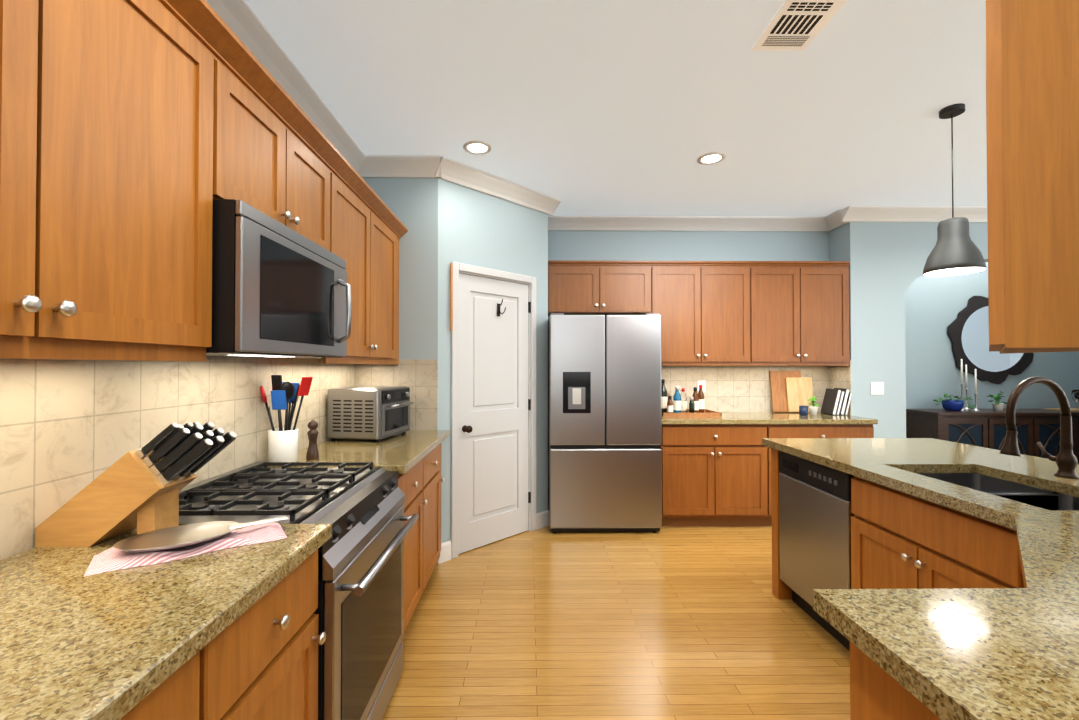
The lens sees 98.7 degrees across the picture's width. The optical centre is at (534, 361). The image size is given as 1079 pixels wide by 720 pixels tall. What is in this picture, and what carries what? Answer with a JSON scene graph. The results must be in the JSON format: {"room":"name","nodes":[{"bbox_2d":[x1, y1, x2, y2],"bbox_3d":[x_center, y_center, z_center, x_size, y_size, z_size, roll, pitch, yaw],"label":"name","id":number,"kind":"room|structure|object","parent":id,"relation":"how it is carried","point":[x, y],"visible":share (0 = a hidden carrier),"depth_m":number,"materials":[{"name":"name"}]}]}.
{"room":"kitchen","nodes":[
{"label":"kitchen","id":0,"kind":"room"},
{"bbox_2d":[363,178,437,359],"bbox_3d":[-0.963,0.003,3.277,0.580,2.800,0.100,0,-1,-1],"label":"wall","id":1,"kind":"structure","parent":0,"point":[411,204],"depth_m":3.24,"materials":[{"name":"grey paint"}]},
{"bbox_2d":[355,360,437,429],"bbox_3d":[-0.962,0.237,3.220,0.580,0.500,0.008,0,-1,-1],"label":"backsplash","id":2,"kind":"structure","parent":1,"relation":"attached to","point":[419,378],"depth_m":3.22,"materials":[{"name":"tile"}]},
{"bbox_2d":[358,155,441,177],"bbox_3d":[-0.947,-1.342,3.190,0.610,0.112,0.105,0,-1,-1],"label":"crown molding","id":3,"kind":"structure","parent":1,"relation":"attached to","point":[399,166],"depth_m":3.19,"materials":[{"name":"white paint"}]},
{"bbox_2d":[438,178,547,542],"bbox_3d":[-0.311,0.007,3.655,1.110,2.800,0.100,1,-1,-45],"label":"wall","id":4,"kind":"structure","parent":0,"point":[478,228],"depth_m":3.56,"materials":[{"name":"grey paint"}]},
{"bbox_2d":[437,541,450,563],"bbox_3d":[-0.629,1.338,3.248,0.108,0.130,0.014,1,-1,-45],"label":"baseboard","id":5,"kind":"structure","parent":4,"relation":"attached to","point":[445,553],"depth_m":3.25,"materials":[{"name":"white"}]},
{"bbox_2d":[450,262,535,558],"bbox_3d":[-0.314,0.349,3.609,0.865,2.116,0.156,1,-1,-45],"label":"door","id":6,"kind":"structure","parent":4,"relation":"attached to","point":[493,404],"depth_m":3.58,"materials":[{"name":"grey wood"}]},
{"bbox_2d":[434,156,560,215],"bbox_3d":[-0.232,-1.337,3.604,1.190,0.112,0.105,1,-1,-45],"label":"crown molding","id":7,"kind":"structure","parent":4,"relation":"attached to","point":[463,174],"depth_m":3.53,"materials":[{"name":"white"}]},
{"bbox_2d":[536,510,548,529],"bbox_3d":[0.070,1.345,3.935,0.152,0.130,0.014,1,-1,-45],"label":"baseboard","id":8,"kind":"structure","parent":4,"relation":"attached to","point":[542,519],"depth_m":3.93,"materials":[{"name":"white"}]},
{"bbox_2d":[245,0,986,216],"bbox_3d":[2.642,-1.468,1.431,8.050,0.100,8.200,0,-1,-1],"label":"ceiling","id":9,"kind":"structure","parent":0,"point":[607,107],"depth_m":2.45,"materials":[{"name":"white paint"}]},
{"bbox_2d":[463,140,490,154],"bbox_3d":[-0.371,-1.395,3.029,0.184,0.009,0.184,0,-1,-1],"label":"recessed light","id":10,"kind":"object","parent":9,"relation":"in","point":[476,147],"visible":1,"depth_m":3.03,"materials":[{"name":"white"}]},
{"bbox_2d":[697,152,725,164],"bbox_3d":[1.218,-1.394,3.186,0.184,0.009,0.184,0,-1,-1],"label":"recessed light","id":11,"kind":"object","parent":9,"relation":"in","point":[710,158],"visible":1,"depth_m":3.18,"materials":[{"name":"white"}]},
{"bbox_2d":[751,0,846,50],"bbox_3d":[1.101,-1.408,1.939,0.240,0.010,0.310,0,-1,-1],"label":"ceiling vent","id":12,"kind":"object","parent":9,"relation":"in","point":[796,25],"visible":1,"depth_m":1.93,"materials":[{"name":"white metal"}]},
{"bbox_2d":[923,103,985,276],"bbox_3d":[2.325,-0.950,2.572,0.262,0.910,0.262,0,-1,-1],"label":"pendant lamp","id":13,"kind":"object","parent":9,"relation":"hanging from","point":[955,251],"visible":1,"depth_m":2.52,"materials":[{"name":"grey metal"}]},
{"bbox_2d":[382,526,850,719],"bbox_3d":[2.642,1.432,1.398,8.050,0.100,8.200,0,-1,-1],"label":"floor","id":14,"kind":"structure","parent":0,"point":[675,623],"depth_m":2.34,"materials":[{"name":"brown wood"}]},
{"bbox_2d":[120,616,239,719],"bbox_3d":[-0.904,0.932,0.598,0.618,0.882,0.591,0,-1,-1],"label":"base cabinet","id":15,"kind":"object","parent":14,"relation":"on","point":[207,687],"depth_m":0.84,"materials":[{"name":"brown wood"}]},
{"bbox_2d":[0,524,331,719],"bbox_3d":[-0.885,0.465,0.361,0.655,0.040,1.878,0,-1,-1],"label":"countertop","id":16,"kind":"structure","parent":15,"relation":"on","point":[75,644],"depth_m":0.82,"materials":[{"name":"stone"}]},
{"bbox_2d":[35,422,236,546],"bbox_3d":[-1.008,0.304,1.198,0.418,0.301,0.130,0,-1,-1],"label":"knife block","id":17,"kind":"object","parent":16,"relation":"on","point":[141,488],"visible":0.98,"depth_m":1.14,"materials":[{"name":"brown wood"}]},
{"bbox_2d":[84,516,287,576],"bbox_3d":[-0.826,0.435,1.139,0.390,0.035,0.155,0,-1,-37],"label":"dish towel","id":18,"kind":"object","parent":16,"relation":"on","point":[166,544],"visible":0.98,"depth_m":1.11,"materials":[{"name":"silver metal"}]},
{"bbox_2d":[240,549,325,719],"bbox_3d":[-0.909,0.936,1.031,0.618,0.882,0.527,0,-1,-1],"label":"base cabinet","id":19,"kind":"object","parent":14,"relation":"on","point":[258,660],"depth_m":1.11,"materials":[{"name":"brown wood"}]},
{"bbox_2d":[179,461,418,719],"bbox_3d":[-0.861,0.911,1.677,0.724,0.948,0.754,0,-1,-1],"label":"range","id":20,"kind":"object","parent":14,"relation":"on","point":[360,608],"visible":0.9,"depth_m":1.56,"materials":[{"name":"silver metal"}]},
{"bbox_2d":[398,442,443,631],"bbox_3d":[-0.909,0.955,2.631,0.650,0.882,1.146,0,-1,-1],"label":"base cabinet","id":21,"kind":"object","parent":14,"relation":"on","point":[419,484],"visible":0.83,"depth_m":2.53,"materials":[{"name":"brown wood"}]},
{"bbox_2d":[268,430,448,473],"bbox_3d":[-0.909,0.491,2.638,0.655,0.040,1.148,0,-1,-1],"label":"countertop","id":22,"kind":"structure","parent":21,"relation":"on","point":[400,453],"depth_m":2.43,"materials":[{"name":"stone"}]},
{"bbox_2d":[260,375,312,461],"bbox_3d":[-1.142,0.264,2.131,0.256,0.402,0.197,0,-1,-1],"label":"utensil crock","id":23,"kind":"object","parent":22,"relation":"on","point":[283,444],"visible":0.9,"depth_m":2.09,"materials":[{"name":"white ceramic"}]},
{"bbox_2d":[306,420,318,459],"bbox_3d":[-1.057,0.372,2.212,0.058,0.188,0.058,0,-1,-1],"label":"pepper mill","id":24,"kind":"object","parent":22,"relation":"on","point":[312,450],"visible":0.98,"depth_m":2.19,"materials":[{"name":"brown wood"}]},
{"bbox_2d":[327,386,413,441],"bbox_3d":[-0.999,0.319,2.894,0.388,0.310,0.402,0,-1,9],"label":"toaster oven","id":25,"kind":"object","parent":22,"relation":"on","point":[377,413],"visible":1,"depth_m":2.71,"materials":[{"name":"silver metal"}]},
{"bbox_2d":[548,313,661,533],"bbox_3d":[0.581,0.512,4.122,0.915,1.802,0.721,0,-1,-1],"label":"fridge","id":26,"kind":"object","parent":14,"relation":"on","point":[604,424],"visible":0.98,"depth_m":3.77,"materials":[{"name":"silver metal"}]},
{"bbox_2d":[660,424,779,525],"bbox_3d":[1.541,0.972,4.181,0.957,0.882,0.618,0,-1,-1],"label":"base cabinet","id":27,"kind":"object","parent":14,"relation":"on","point":[716,474],"depth_m":3.88,"materials":[{"name":"brown wood"}]},
{"bbox_2d":[662,412,877,423],"bbox_3d":[1.959,0.508,4.172,1.813,0.040,0.640,0,-1,-1],"label":"countertop","id":28,"kind":"structure","parent":27,"relation":"on","point":[764,418],"depth_m":3.86,"materials":[{"name":"stone"}]},
{"bbox_2d":[662,379,721,416],"bbox_3d":[1.368,0.326,4.183,0.520,0.324,0.330,0,-1,-1],"label":"tray","id":29,"kind":"object","parent":28,"relation":"on","point":[676,406],"visible":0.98,"depth_m":4.16,"materials":[{"name":"brown wood"}]},
{"bbox_2d":[769,371,812,411],"bbox_3d":[2.480,0.290,4.464,0.390,0.396,0.117,0,-1,-1],"label":"cutting boards","id":30,"kind":"object","parent":28,"relation":"on","point":[791,391],"visible":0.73,"depth_m":4.44,"materials":[{"name":"wood"}]},
{"bbox_2d":[799,406,807,415],"bbox_3d":[2.443,0.446,4.198,0.072,0.085,0.072,0,-1,-1],"label":"mug","id":31,"kind":"object","parent":28,"relation":"on","point":[803,410],"visible":1,"depth_m":4.17,"materials":[{"name":"blue ceramic"}]},
{"bbox_2d":[808,396,818,414],"bbox_3d":[2.546,0.404,4.221,0.091,0.170,0.095,0,-1,-1],"label":"pot","id":32,"kind":"object","parent":28,"relation":"on","point":[813,409],"visible":1,"depth_m":4.21,"materials":[{"name":"white ceramic"}]},
{"bbox_2d":[820,388,851,414],"bbox_3d":[2.793,0.369,4.281,0.186,0.240,0.173,0,-1,-1],"label":"books","id":33,"kind":"object","parent":28,"relation":"on","point":[836,401],"visible":1,"depth_m":4.21,"materials":[{"name":"grey paper"}]},
{"bbox_2d":[780,424,873,437],"bbox_3d":[2.376,0.972,4.190,0.966,0.882,0.618,0,-1,-1],"label":"base cabinet","id":34,"kind":"object","parent":14,"relation":"on","point":[786,430],"depth_m":3.89,"materials":[{"name":"brown wood"}]},
{"bbox_2d":[850,642,940,719],"bbox_3d":[0.976,0.932,0.633,0.742,0.882,0.522,0,-1,-1],"label":"base cabinet","id":35,"kind":"object","parent":14,"relation":"on","point":[877,692],"visible":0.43,"depth_m":0.79,"materials":[{"name":"brown wood"}]},
{"bbox_2d":[813,506,1078,719],"bbox_3d":[0.964,0.464,0.251,0.810,0.040,2.220,0,-1,-1],"label":"countertop","id":36,"kind":"structure","parent":35,"relation":"on","point":[977,653],"depth_m":0.77,"materials":[{"name":"stone"}]},
{"bbox_2d":[871,482,1054,588],"bbox_3d":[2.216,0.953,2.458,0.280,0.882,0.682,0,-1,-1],"label":"base cabinet","id":37,"kind":"object","parent":14,"relation":"on","point":[901,540],"depth_m":1.67,"materials":[{"name":"brown wood"}]},
{"bbox_2d":[779,451,853,650],"bbox_3d":[1.735,0.954,2.418,0.603,0.878,0.597,0,-1,-1],"label":"dishwasher","id":38,"kind":"object","parent":37,"relation":"in","point":[815,514],"visible":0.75,"depth_m":2.39,"materials":[{"name":"silver metal"}]},
{"bbox_2d":[762,438,1078,533],"bbox_3d":[1.936,0.581,1.967,1.050,0.235,1.765,0,-1,-1],"label":"countertop","id":39,"kind":"structure","parent":37,"relation":"on","point":[942,472],"depth_m":2.06,"materials":[{"name":"stone"}]},
{"bbox_2d":[999,376,1078,478],"bbox_3d":[1.991,0.261,1.866,0.349,0.402,0.192,0,-1,-1],"label":"faucet","id":40,"kind":"object","parent":39,"relation":"on","point":[1065,459],"visible":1,"depth_m":1.83,"materials":[{"name":"brown metal"}]},
{"bbox_2d":[906,408,1078,463],"bbox_3d":[5.278,0.984,5.129,2.040,0.880,0.475,0,-1,-1],"label":"sideboard","id":41,"kind":"object","parent":14,"relation":"on","point":[986,428],"visible":0.42,"depth_m":4.92,"materials":[{"name":"brown wood"}]},
{"bbox_2d":[933,394,975,410],"bbox_3d":[4.631,0.450,5.143,0.426,0.189,0.408,0,-1,-1],"label":"planter","id":42,"kind":"object","parent":41,"relation":"on","point":[950,404],"visible":1,"depth_m":5.08,"materials":[{"name":"blue ceramic"}]},
{"bbox_2d":[986,391,1006,410],"bbox_3d":[5.076,0.434,5.083,0.192,0.220,0.156,0,-1,-1],"label":"pot","id":43,"kind":"object","parent":41,"relation":"on","point":[997,406],"visible":0.98,"depth_m":5.05,"materials":[{"name":"white ceramic"}]},
{"bbox_2d":[1044,390,1078,410],"bbox_3d":[6.043,0.432,5.156,0.430,0.225,0.280,0,-1,-1],"label":"glasses","id":44,"kind":"object","parent":41,"relation":"on","point":[1075,395],"visible":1,"depth_m":5.11,"materials":[{"name":"clear glass"}]},
{"bbox_2d":[548,231,828,319],"bbox_3d":[1.499,0.017,4.553,2.770,2.800,0.100,0,-1,-1],"label":"wall","id":45,"kind":"structure","parent":0,"point":[688,245],"depth_m":4.52,"materials":[{"name":"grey paint"}]},
{"bbox_2d":[548,260,651,316],"bbox_3d":[0.589,-0.670,4.334,0.935,0.469,0.326,0,-1,-1],"label":"upper cabinet","id":46,"kind":"object","parent":45,"relation":"attached to","point":[605,288],"depth_m":4.18,"materials":[{"name":"brown wood"}]},
{"bbox_2d":[548,216,827,230],"bbox_3d":[1.500,-1.328,4.465,2.770,0.112,0.105,0,-1,-1],"label":"crown molding","id":47,"kind":"structure","parent":45,"relation":"attached to","point":[679,223],"depth_m":4.46,"materials":[{"name":"white"}]},
{"bbox_2d":[652,261,759,363],"bbox_3d":[1.538,-0.445,4.341,0.962,0.920,0.326,0,-1,-1],"label":"upper cabinet","id":48,"kind":"object","parent":45,"relation":"attached to","point":[754,313],"depth_m":4.18,"materials":[{"name":"brown wood"}]},
{"bbox_2d":[661,366,829,411],"bbox_3d":[1.964,0.244,4.501,1.840,0.515,0.008,0,-1,-1],"label":"backsplash","id":49,"kind":"structure","parent":45,"relation":"attached to","point":[738,388],"depth_m":4.50,"materials":[{"name":"tile"}]},
{"bbox_2d":[697,381,705,391],"bbox_3d":[1.625,0.244,4.490,0.080,0.115,0.007,0,-1,-1],"label":"electrical outlet","id":50,"kind":"object","parent":49,"relation":"attached to","point":[703,383],"visible":0.81,"depth_m":4.49,"materials":[{"name":"white plastic"}]},
{"bbox_2d":[760,261,849,363],"bbox_3d":[2.374,-0.444,4.350,0.967,0.920,0.326,0,-1,-1],"label":"upper cabinet","id":51,"kind":"object","parent":45,"relation":"attached to","point":[804,305],"depth_m":4.19,"materials":[{"name":"brown wood"}]},
{"bbox_2d":[829,227,838,260],"bbox_3d":[2.931,0.021,4.868,0.100,2.800,1.000,0,-1,-1],"label":"wall","id":52,"kind":"structure","parent":0,"point":[833,244],"depth_m":4.45,"materials":[{"name":"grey paint"}]},
{"bbox_2d":[825,210,848,230],"bbox_3d":[2.833,-1.329,4.382,0.105,0.112,0.300,0,-1,-1],"label":"crown molding","id":53,"kind":"structure","parent":52,"relation":"attached to","point":[833,220],"depth_m":4.36,"materials":[{"name":"white paint"}]},
{"bbox_2d":[830,360,851,414],"bbox_3d":[2.882,0.243,4.364,0.008,0.515,0.300,0,-1,-1],"label":"backsplash","id":54,"kind":"structure","parent":52,"relation":"attached to","point":[840,376],"depth_m":4.34,"materials":[{"name":"tile"}]},
{"bbox_2d":[839,222,987,437],"bbox_3d":[4.712,0.015,4.311,3.650,2.800,0.150,0,-1,-1],"label":"wall","id":55,"kind":"structure","parent":0,"point":[887,260],"depth_m":4.23,"materials":[{"name":"grey paint"}]},
{"bbox_2d":[871,382,883,394],"bbox_3d":[3.123,0.246,4.212,0.120,0.115,0.010,0,-1,-1],"label":"switch plate","id":56,"kind":"object","parent":55,"relation":"attached to","point":[877,388],"visible":1,"depth_m":4.21,"materials":[{"name":"white plastic"}]},
{"bbox_2d":[841,206,987,221],"bbox_3d":[4.673,-1.331,4.199,3.730,0.112,0.105,0,-1,-1],"label":"crown molding","id":57,"kind":"structure","parent":55,"relation":"attached to","point":[902,213],"depth_m":4.18,"materials":[{"name":"white"}]},
{"bbox_2d":[905,262,1078,408],"bbox_3d":[4.700,0.028,5.436,3.650,2.800,0.100,0,-1,-1],"label":"wall","id":58,"kind":"structure","parent":0,"point":[934,306],"depth_m":5.39,"materials":[{"name":"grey paint"}]},
{"bbox_2d":[947,296,1033,383],"bbox_3d":[5.319,-0.250,5.373,1.042,1.027,0.030,0,-1,-1],"label":"round mirror","id":59,"kind":"object","parent":58,"relation":"attached to","point":[968,330],"visible":0.52,"depth_m":5.36,"materials":[{"name":"grey mirror"}]},
{"bbox_3d":[-1.283,-0.019,1.373,0.100,2.800,8.200,0,-1,-1],"label":"wall","id":60,"kind":"structure","parent":0,"visible":0},
{"bbox_2d":[0,0,223,355],"bbox_3d":[-1.060,-0.493,0.807,0.326,0.916,0.999,0,-1,-1],"label":"upper cabinet","id":61,"kind":"object","parent":60,"relation":"attached to","point":[137,137],"depth_m":0.99,"materials":[{"name":"brown wood"}]},
{"bbox_2d":[0,356,354,559],"bbox_3d":[-1.220,0.200,0.572,0.008,0.515,5.300,0,-1,-1],"label":"backsplash","id":62,"kind":"structure","parent":60,"relation":"attached to","point":[70,429],"depth_m":1.34,"materials":[{"name":"tile"}]},
{"bbox_2d":[224,28,335,254],"bbox_3d":[-1.069,-0.700,1.691,0.326,0.481,0.765,0,-1,-1],"label":"upper cabinet","id":63,"kind":"object","parent":60,"relation":"attached to","point":[275,162],"depth_m":1.61,"materials":[{"name":"brown wood"}]},
{"bbox_2d":[206,199,351,357],"bbox_3d":[-1.003,-0.237,1.687,0.456,0.437,0.757,0,-1,-1],"label":"microwave","id":64,"kind":"object","parent":63,"relation":"attached to","point":[280,290],"visible":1,"depth_m":1.47,"materials":[{"name":"silver metal"}]},
{"bbox_2d":[206,0,364,171],"bbox_3d":[-1.169,-1.375,0.315,0.105,0.112,5.850,0,-1,-1],"label":"crown molding","id":65,"kind":"structure","parent":60,"relation":"attached to","point":[243,22],"depth_m":2.17,"materials":[{"name":"white"}]},
{"bbox_2d":[308,152,403,363],"bbox_3d":[-1.079,-0.472,2.650,0.326,0.916,1.158,0,-1,-1],"label":"upper cabinet","id":66,"kind":"object","parent":60,"relation":"attached to","point":[368,236],"depth_m":2.54,"materials":[{"name":"brown wood"}]},
{"bbox_3d":[1.360,-1.251,1.137,0.520,0.340,0.107,0,-1,-1],"label":"ceiling soffit","id":67,"kind":"structure","parent":0,"visible":0},
{"bbox_2d":[986,0,1078,353],"bbox_3d":[1.336,-0.554,1.345,0.518,1.050,0.516,0,-1,-1],"label":"upper cabinet","id":68,"kind":"object","parent":67,"relation":"hanging from","point":[1032,88],"visible":1,"depth_m":1.08,"materials":[{"name":"brown wood"}]}
]}

